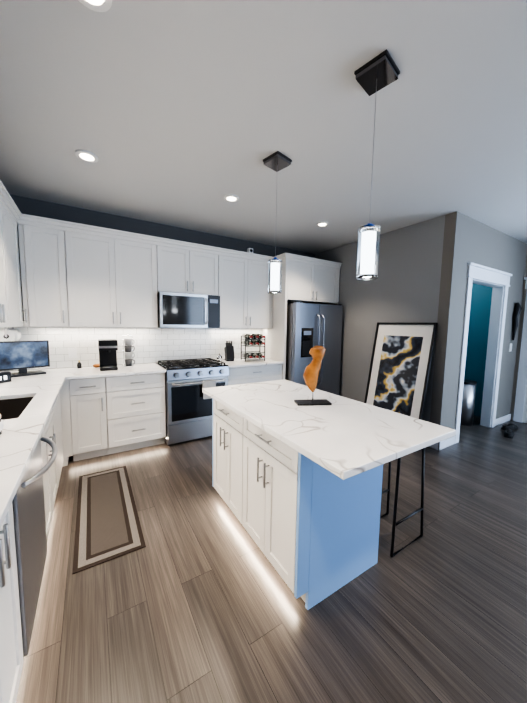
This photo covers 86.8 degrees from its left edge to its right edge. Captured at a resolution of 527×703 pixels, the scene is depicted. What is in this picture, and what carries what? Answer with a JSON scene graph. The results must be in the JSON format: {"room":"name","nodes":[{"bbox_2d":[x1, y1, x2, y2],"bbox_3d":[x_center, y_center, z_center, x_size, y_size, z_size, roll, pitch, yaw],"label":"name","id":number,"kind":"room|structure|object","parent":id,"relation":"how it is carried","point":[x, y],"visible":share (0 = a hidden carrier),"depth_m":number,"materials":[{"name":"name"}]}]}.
{"room":"kitchen","nodes":[
{"label":"kitchen","id":0,"kind":"room"},
{"bbox_2d":[10,194,314,370],"bbox_3d":[-0.011,-0.355,4.599,6.800,2.705,0.120,-2,6,-32],"label":"wall","id":1,"kind":"structure","parent":0,"point":[36,207],"depth_m":3.43,"materials":[{"name":"grey paint"}]},
{"bbox_2d":[0,184,15,327],"bbox_3d":[-1.971,-0.655,1.825,0.369,1.000,0.898,-2,6,-32],"label":"upper cabinet","id":2,"kind":"object","parent":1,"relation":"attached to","point":[7,273],"depth_m":2.22,"materials":[{"name":"white wood"}]},
{"bbox_2d":[8,196,39,326],"bbox_3d":[-2.275,-0.712,2.369,0.427,1.000,0.588,-2,6,-32],"label":"upper cabinet","id":3,"kind":"object","parent":1,"relation":"attached to","point":[23,258],"depth_m":2.67,"materials":[{"name":"white wood"}]},
{"bbox_2d":[0,327,20,341],"bbox_3d":[-2.515,-0.169,2.763,0.132,0.160,0.315,-2,6,-32],"label":"paper towel holder","id":4,"kind":"object","parent":3,"relation":"attached to","point":[12,334],"visible":0.77,"depth_m":2.66,"materials":[{"name":"white paper"}]},
{"bbox_2d":[32,220,75,326],"bbox_3d":[-2.227,-0.762,2.911,0.417,1.000,0.328,-2,6,-32],"label":"upper cabinet","id":5,"kind":"object","parent":1,"relation":"attached to","point":[57,273],"depth_m":2.80,"materials":[{"name":"white wood"}]},
{"bbox_2d":[72,228,163,327],"bbox_3d":[-1.723,-0.783,3.222,1.004,1.000,0.328,-2,6,-32],"label":"upper cabinet","id":6,"kind":"object","parent":1,"relation":"attached to","point":[119,279],"depth_m":3.09,"materials":[{"name":"white wood"}]},
{"bbox_2d":[164,240,219,295],"bbox_3d":[-1.013,-1.028,3.638,0.774,0.568,0.328,-2,6,-32],"label":"upper cabinet","id":7,"kind":"object","parent":1,"relation":"attached to","point":[187,269],"depth_m":3.51,"materials":[{"name":"white wood"}]},
{"bbox_2d":[157,292,219,327],"bbox_3d":[-0.986,-0.522,3.631,0.760,0.424,0.458,-2,6,-32],"label":"microwave","id":8,"kind":"object","parent":7,"relation":"attached to","point":[180,310],"visible":0.92,"depth_m":3.46,"materials":[{"name":"silver metal"}]},
{"bbox_2d":[220,252,275,327],"bbox_3d":[-0.336,-0.842,4.079,0.942,1.000,0.328,-2,6,-32],"label":"upper cabinet","id":9,"kind":"object","parent":1,"relation":"attached to","point":[245,299],"depth_m":3.94,"materials":[{"name":"white wood"}]},
{"bbox_2d":[276,256,339,303],"bbox_3d":[0.601,-1.074,4.466,0.988,0.580,0.618,-2,6,-32],"label":"upper cabinet","id":10,"kind":"object","parent":1,"relation":"attached to","point":[307,281],"depth_m":4.16,"materials":[{"name":"white wood"}]},
{"bbox_2d":[0,0,526,253],"bbox_3d":[1.816,-1.437,1.472,7.100,0.100,7.500,-2,6,-32],"label":"ceiling","id":11,"kind":"structure","parent":0,"point":[188,114],"depth_m":1.68,"materials":[{"name":"white paint"}]},
{"bbox_2d":[75,149,97,162],"bbox_3d":[-1.355,-1.496,2.138,0.149,0.014,0.149,-3,7,-38],"label":"recessed light","id":12,"kind":"object","parent":11,"relation":"in","point":[85,155],"depth_m":2.13,"materials":[{"name":"white plastic"}]},
{"bbox_2d":[78,0,111,11],"bbox_3d":[-0.663,-1.382,1.062,0.149,0.014,0.149,-3,7,-38],"label":"recessed light","id":13,"kind":"object","parent":11,"relation":"in","point":[96,6],"depth_m":1.11,"materials":[{"name":"white"}]},
{"bbox_2d":[224,194,238,201],"bbox_3d":[-0.322,-1.542,2.807,0.149,0.014,0.149,-3,7,-38],"label":"recessed light","id":14,"kind":"object","parent":11,"relation":"in","point":[229,197],"depth_m":2.79,"materials":[{"name":"white"}]},
{"bbox_2d":[263,151,291,293],"bbox_3d":[0.098,-0.975,2.201,0.160,1.014,0.160,-4,7,-44],"label":"pendant light","id":15,"kind":"object","parent":11,"relation":"hanging from","point":[277,161],"depth_m":2.18,"materials":[{"name":"white glass"}]},
{"bbox_2d":[316,221,328,226],"bbox_3d":[0.735,-1.588,3.478,0.149,0.014,0.149,-3,7,-38],"label":"recessed light","id":16,"kind":"object","parent":11,"relation":"in","point":[321,224],"depth_m":3.47,"materials":[{"name":"white"}]},
{"bbox_2d":[354,49,399,279],"bbox_3d":[0.560,-0.895,1.442,0.160,1.014,0.160,-4,7,-44],"label":"pendant light","id":17,"kind":"object","parent":11,"relation":"hanging from","point":[380,71],"depth_m":1.42,"materials":[{"name":"white glass"}]},
{"bbox_2d":[16,415,526,702],"bbox_3d":[1.769,1.355,1.737,7.100,0.100,7.500,-2,6,-32],"label":"floor","id":18,"kind":"structure","parent":0,"point":[194,600],"depth_m":1.44,"materials":[{"name":"brown wood"}]},
{"bbox_2d":[0,503,23,702],"bbox_3d":[-1.026,0.918,0.656,0.637,0.880,0.580,-2,6,-32],"label":"base cabinet","id":19,"kind":"object","parent":18,"relation":"on","point":[11,646],"depth_m":0.96,"materials":[{"name":"white wood"}]},
{"bbox_2d":[12,437,57,656],"bbox_3d":[-1.302,0.865,1.182,0.722,0.878,0.594,-2,6,-32],"label":"dishwasher","id":20,"kind":"object","parent":18,"relation":"on","point":[28,504],"visible":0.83,"depth_m":1.20,"materials":[{"name":"silver metal"}]},
{"bbox_2d":[4,384,67,475],"bbox_3d":[-2.054,0.746,2.287,0.613,0.880,0.678,-2,6,-32],"label":"base cabinet","id":21,"kind":"object","parent":18,"relation":"on","point":[56,418],"depth_m":2.51,"materials":[{"name":"white wood"}]},
{"bbox_2d":[0,368,67,527],"bbox_3d":[-1.677,0.351,1.695,0.660,0.029,3.143,-2,6,-32],"label":"countertop","id":22,"kind":"structure","parent":21,"relation":"on","point":[20,435],"depth_m":1.41,"materials":[{"name":"white stone"}]},
{"bbox_2d":[0,414,3,434],"bbox_3d":[-1.260,0.340,1.260,0.114,0.087,0.114,-2,6,-32],"label":"faucet","id":23,"kind":"object","parent":22,"relation":"on","point":[1,425],"visible":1,"depth_m":1.29,"materials":[{"name":"silver plastic"}]},
{"bbox_2d":[0,371,11,382],"bbox_3d":[-2.226,0.221,2.360,0.062,0.085,0.120,3,6,20],"label":"clock","id":24,"kind":"object","parent":22,"relation":"on","point":[5,376],"visible":1,"depth_m":2.37,"materials":[{"name":"black plastic"}]},
{"bbox_2d":[0,397,32,419],"bbox_3d":[-1.677,0.483,1.689,0.430,0.229,0.660,-2,6,-32],"label":"sink basin","id":25,"kind":"object","parent":22,"relation":"in","point":[12,408],"visible":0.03,"depth_m":1.99,"materials":[{"name":"grey metal"}]},
{"bbox_2d":[0,340,49,377],"bbox_3d":[-2.337,0.064,2.700,0.180,0.330,0.430,5,7,36],"label":"monitor","id":26,"kind":"object","parent":22,"relation":"on","point":[22,357],"visible":0.96,"depth_m":2.70,"materials":[{"name":"black plastic"}]},
{"bbox_2d":[40,428,59,540],"bbox_3d":[-1.710,0.934,1.742,0.613,0.620,0.755,-2,6,-32],"label":"base cabinet","id":27,"kind":"object","parent":18,"relation":"on","point":[51,478],"depth_m":1.86,"materials":[{"name":"white wood"}]},
{"bbox_2d":[63,379,75,460],"bbox_3d":[-2.350,0.690,2.827,0.682,0.880,0.597,-2,6,-32],"label":"base cabinet","id":28,"kind":"object","parent":18,"relation":"on","point":[68,452],"depth_m":2.74,"materials":[{"name":"white wood"}]},
{"bbox_2d":[72,377,107,460],"bbox_3d":[-1.928,0.672,3.089,0.311,0.880,0.599,-2,6,-32],"label":"base cabinet","id":29,"kind":"object","parent":18,"relation":"on","point":[88,418],"depth_m":2.85,"materials":[{"name":"white wood"}]},
{"bbox_2d":[72,466,145,573],"bbox_3d":[-1.234,1.206,2.191,0.390,0.009,1.185,-2,6,-32],"label":"rug","id":30,"kind":"object","parent":18,"relation":"on","point":[108,526],"visible":1,"depth_m":2.01,"materials":[{"name":"beige fabric"}]},
{"bbox_2d":[108,373,165,454],"bbox_3d":[-1.568,0.657,3.311,0.655,0.880,0.599,-2,6,-32],"label":"base cabinet","id":31,"kind":"object","parent":18,"relation":"on","point":[136,403],"depth_m":3.07,"materials":[{"name":"white wood"}]},
{"bbox_2d":[64,363,165,379],"bbox_3d":[-1.660,0.211,3.173,0.931,0.029,0.636,-2,6,-32],"label":"countertop","id":32,"kind":"structure","parent":31,"relation":"on","point":[149,368],"depth_m":3.02,"materials":[{"name":"white stone"}]},
{"bbox_2d":[77,360,81,367],"bbox_3d":[-2.093,0.144,3.168,0.044,0.090,0.044,-2,6,-32],"label":"bottle","id":33,"kind":"object","parent":32,"relation":"on","point":[79,364],"visible":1,"depth_m":3.15,"materials":[{"name":"black plastic"}]},
{"bbox_2d":[98,339,117,370],"bbox_3d":[-1.746,0.033,3.132,0.180,0.330,0.267,-2,6,-32],"label":"coffee maker","id":34,"kind":"object","parent":32,"relation":"on","point":[107,348],"visible":1,"depth_m":3.09,"materials":[{"name":"black plastic"}]},
{"bbox_2d":[123,334,134,366],"bbox_3d":[-1.623,-0.016,3.361,0.133,0.387,0.120,-2,6,-32],"label":"mugs","id":35,"kind":"object","parent":32,"relation":"on","point":[128,347],"visible":1,"depth_m":3.34,"materials":[{"name":"white ceramic"}]},
{"bbox_2d":[156,358,228,444],"bbox_3d":[-0.922,0.606,3.627,0.760,0.945,0.706,-2,6,-32],"label":"range","id":36,"kind":"object","parent":18,"relation":"on","point":[188,403],"visible":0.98,"depth_m":3.34,"materials":[{"name":"silver metal"}]},
{"bbox_2d":[228,364,281,385],"bbox_3d":[-0.261,0.603,4.118,0.870,0.880,0.599,-2,6,-32],"label":"base cabinet","id":37,"kind":"object","parent":18,"relation":"on","point":[250,374],"depth_m":3.82,"materials":[{"name":"white wood"}]},
{"bbox_2d":[216,358,283,367],"bbox_3d":[-0.239,0.152,4.051,0.873,0.029,0.633,-2,6,-32],"label":"countertop","id":38,"kind":"structure","parent":37,"relation":"on","point":[237,362],"depth_m":3.90,"materials":[{"name":"white stone"}]},
{"bbox_2d":[216,354,221,360],"bbox_3d":[-0.631,0.085,3.976,0.084,0.104,0.084,-2,6,-32],"label":"ball","id":39,"kind":"object","parent":38,"relation":"on","point":[219,357],"visible":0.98,"depth_m":3.95,"materials":[{"name":"white"}]},
{"bbox_2d":[224,341,234,360],"bbox_3d":[-0.492,-0.010,4.023,0.110,0.289,0.172,-1,6,-22],"label":"knife block","id":40,"kind":"object","parent":38,"relation":"on","point":[229,351],"visible":1,"depth_m":3.98,"materials":[{"name":"black plastic"}]},
{"bbox_2d":[241,333,264,361],"bbox_3d":[-0.141,-0.061,4.059,0.312,0.395,0.310,-1,6,-24],"label":"spice rack","id":41,"kind":"object","parent":38,"relation":"on","point":[256,339],"visible":1,"depth_m":4.02,"materials":[{"name":"black metal"}]},
{"bbox_2d":[212,398,382,609],"bbox_3d":[0.128,0.805,1.952,0.666,0.900,1.110,-2,6,-32],"label":"base cabinet","id":42,"kind":"object","parent":18,"relation":"on","point":[310,526],"visible":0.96,"depth_m":1.52,"materials":[{"name":"white wood"}]},
{"bbox_2d":[202,379,455,479],"bbox_3d":[0.238,0.354,1.787,0.800,0.030,1.445,-2,6,-32],"label":"countertop","id":43,"kind":"structure","parent":42,"relation":"on","point":[342,437],"depth_m":1.42,"materials":[{"name":"white stone"}]},
{"bbox_2d":[294,346,331,405],"bbox_3d":[0.322,0.149,1.795,0.220,0.376,0.100,0,5,-7],"label":"sculpture","id":44,"kind":"object","parent":43,"relation":"on","point":[312,369],"visible":1,"depth_m":1.77,"materials":[{"name":"orange wood"}]},
{"bbox_2d":[285,301,342,394],"bbox_3d":[0.651,0.135,4.467,0.927,1.775,0.827,-2,6,-32],"label":"refrigerator","id":45,"kind":"object","parent":18,"relation":"on","point":[310,326],"visible":0.62,"depth_m":4.08,"materials":[{"name":"grey metal"}]},
{"bbox_2d":[364,323,437,451],"bbox_3d":[1.678,0.381,3.551,0.283,1.495,0.780,-2,6,-32],"label":"framed painting","id":46,"kind":"object","parent":18,"relation":"on","point":[400,366],"visible":0.69,"depth_m":3.50,"materials":[{"name":"black paper"}]},
{"bbox_2d":[380,448,424,556],"bbox_3d":[0.881,0.918,1.907,0.356,0.693,0.278,-2,6,-32],"label":"stool","id":47,"kind":"object","parent":18,"relation":"on","point":[395,523],"visible":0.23,"depth_m":1.85,"materials":[{"name":"black metal"}]},
{"bbox_2d":[460,379,476,425],"bbox_3d":[3.036,0.762,4.235,0.284,0.650,0.284,-2,6,-32],"label":"trash can","id":48,"kind":"object","parent":18,"relation":"on","point":[468,402],"visible":0.54,"depth_m":4.11,"materials":[{"name":"silver metal"}]},
{"bbox_2d":[503,426,515,438],"bbox_3d":[3.329,1.115,3.780,0.107,0.095,0.274,6,7,43],"label":"shoe","id":49,"kind":"object","parent":18,"relation":"on","point":[508,431],"depth_m":3.76,"materials":[{"name":"grey"}]},
{"bbox_2d":[501,424,517,428],"bbox_3d":[3.554,1.095,4.025,0.274,0.095,0.107,-1,6,-20],"label":"shoe","id":50,"kind":"object","parent":18,"relation":"on","point":[509,425],"depth_m":4.01,"materials":[{"name":"grey"}]},
{"bbox_2d":[315,215,444,421],"bbox_3d":[1.513,-0.293,4.212,0.120,2.705,2.150,-2,6,-32],"label":"wall","id":51,"kind":"structure","parent":0,"point":[404,287],"depth_m":3.77,"materials":[{"name":"grey paint"}]},
{"bbox_2d":[428,441,441,449],"bbox_3d":[1.685,1.048,3.895,0.014,0.100,1.465,-2,6,-32],"label":"baseboard","id":52,"kind":"structure","parent":51,"relation":"attached to","point":[437,446],"depth_m":3.29,"materials":[{"name":"white"}]},
{"bbox_2d":[464,283,492,416],"bbox_3d":[3.403,-0.330,4.928,0.250,2.705,1.380,-2,6,-32],"label":"wall","id":53,"kind":"structure","parent":0,"point":[479,321],"depth_m":4.54,"materials":[{"name":"teal paint"}]},
{"bbox_2d":[430,211,526,428],"bbox_3d":[2.982,-0.229,3.789,2.170,2.705,0.120,-2,6,-32],"label":"wall","id":54,"kind":"structure","parent":0,"point":[466,239],"depth_m":3.31,"materials":[{"name":"grey paint"}]},
{"bbox_2d":[441,436,454,448],"bbox_3d":[2.233,1.106,3.384,0.345,0.100,0.014,-2,6,-32],"label":"baseboard","id":55,"kind":"structure","parent":54,"relation":"attached to","point":[443,444],"depth_m":3.38,"materials":[{"name":"white"}]},
{"bbox_2d":[455,262,511,443],"bbox_3d":[2.880,0.029,3.734,1.260,2.200,0.163,-2,6,-32],"label":"door frame","id":56,"kind":"structure","parent":54,"relation":"attached to","point":[498,281],"depth_m":3.92,"materials":[{"name":"white wood"}]},
{"bbox_2d":[495,414,510,425],"bbox_3d":[3.659,1.046,4.264,0.609,0.100,0.014,-2,6,-32],"label":"baseboard","id":57,"kind":"structure","parent":54,"relation":"attached to","point":[505,418],"depth_m":4.25,"materials":[{"name":"white"}]},
{"bbox_2d":[509,302,521,351],"bbox_3d":[3.731,-0.359,4.124,0.125,0.727,0.090,-2,6,-32],"label":"wall decor","id":58,"kind":"object","parent":54,"relation":"attached to","point":[517,309],"visible":0.94,"depth_m":4.10,"materials":[{"name":"black plastic"}]},
{"bbox_2d":[510,254,526,423],"bbox_3d":[5.220,-0.055,2.356,0.120,2.705,4.930,-2,6,-32],"label":"wall","id":59,"kind":"structure","parent":0,"point":[518,351],"depth_m":4.30,"materials":[{"name":"beige paint"}]},
{"bbox_2d":[513,277,526,422],"bbox_3d":[4.237,0.041,3.795,0.047,2.210,1.220,-2,6,-32],"label":"entry door","id":60,"kind":"structure","parent":59,"relation":"in","point":[520,411],"depth_m":4.26,"materials":[{"name":"white wood"}]},
{"bbox_3d":[-0.943,0.090,-0.260,0.120,2.705,7.200,-2,6,-32],"label":"wall","id":61,"kind":"structure","parent":0,"visible":0},
{"bbox_2d":[0,326,261,370],"bbox_3d":[-1.409,-0.089,3.681,3.238,0.478,0.010,-2,6,-32],"label":"backsplash","id":62,"kind":"structure","parent":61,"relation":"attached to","point":[153,345],"depth_m":3.55,"materials":[{"name":"tile"}]}
]}

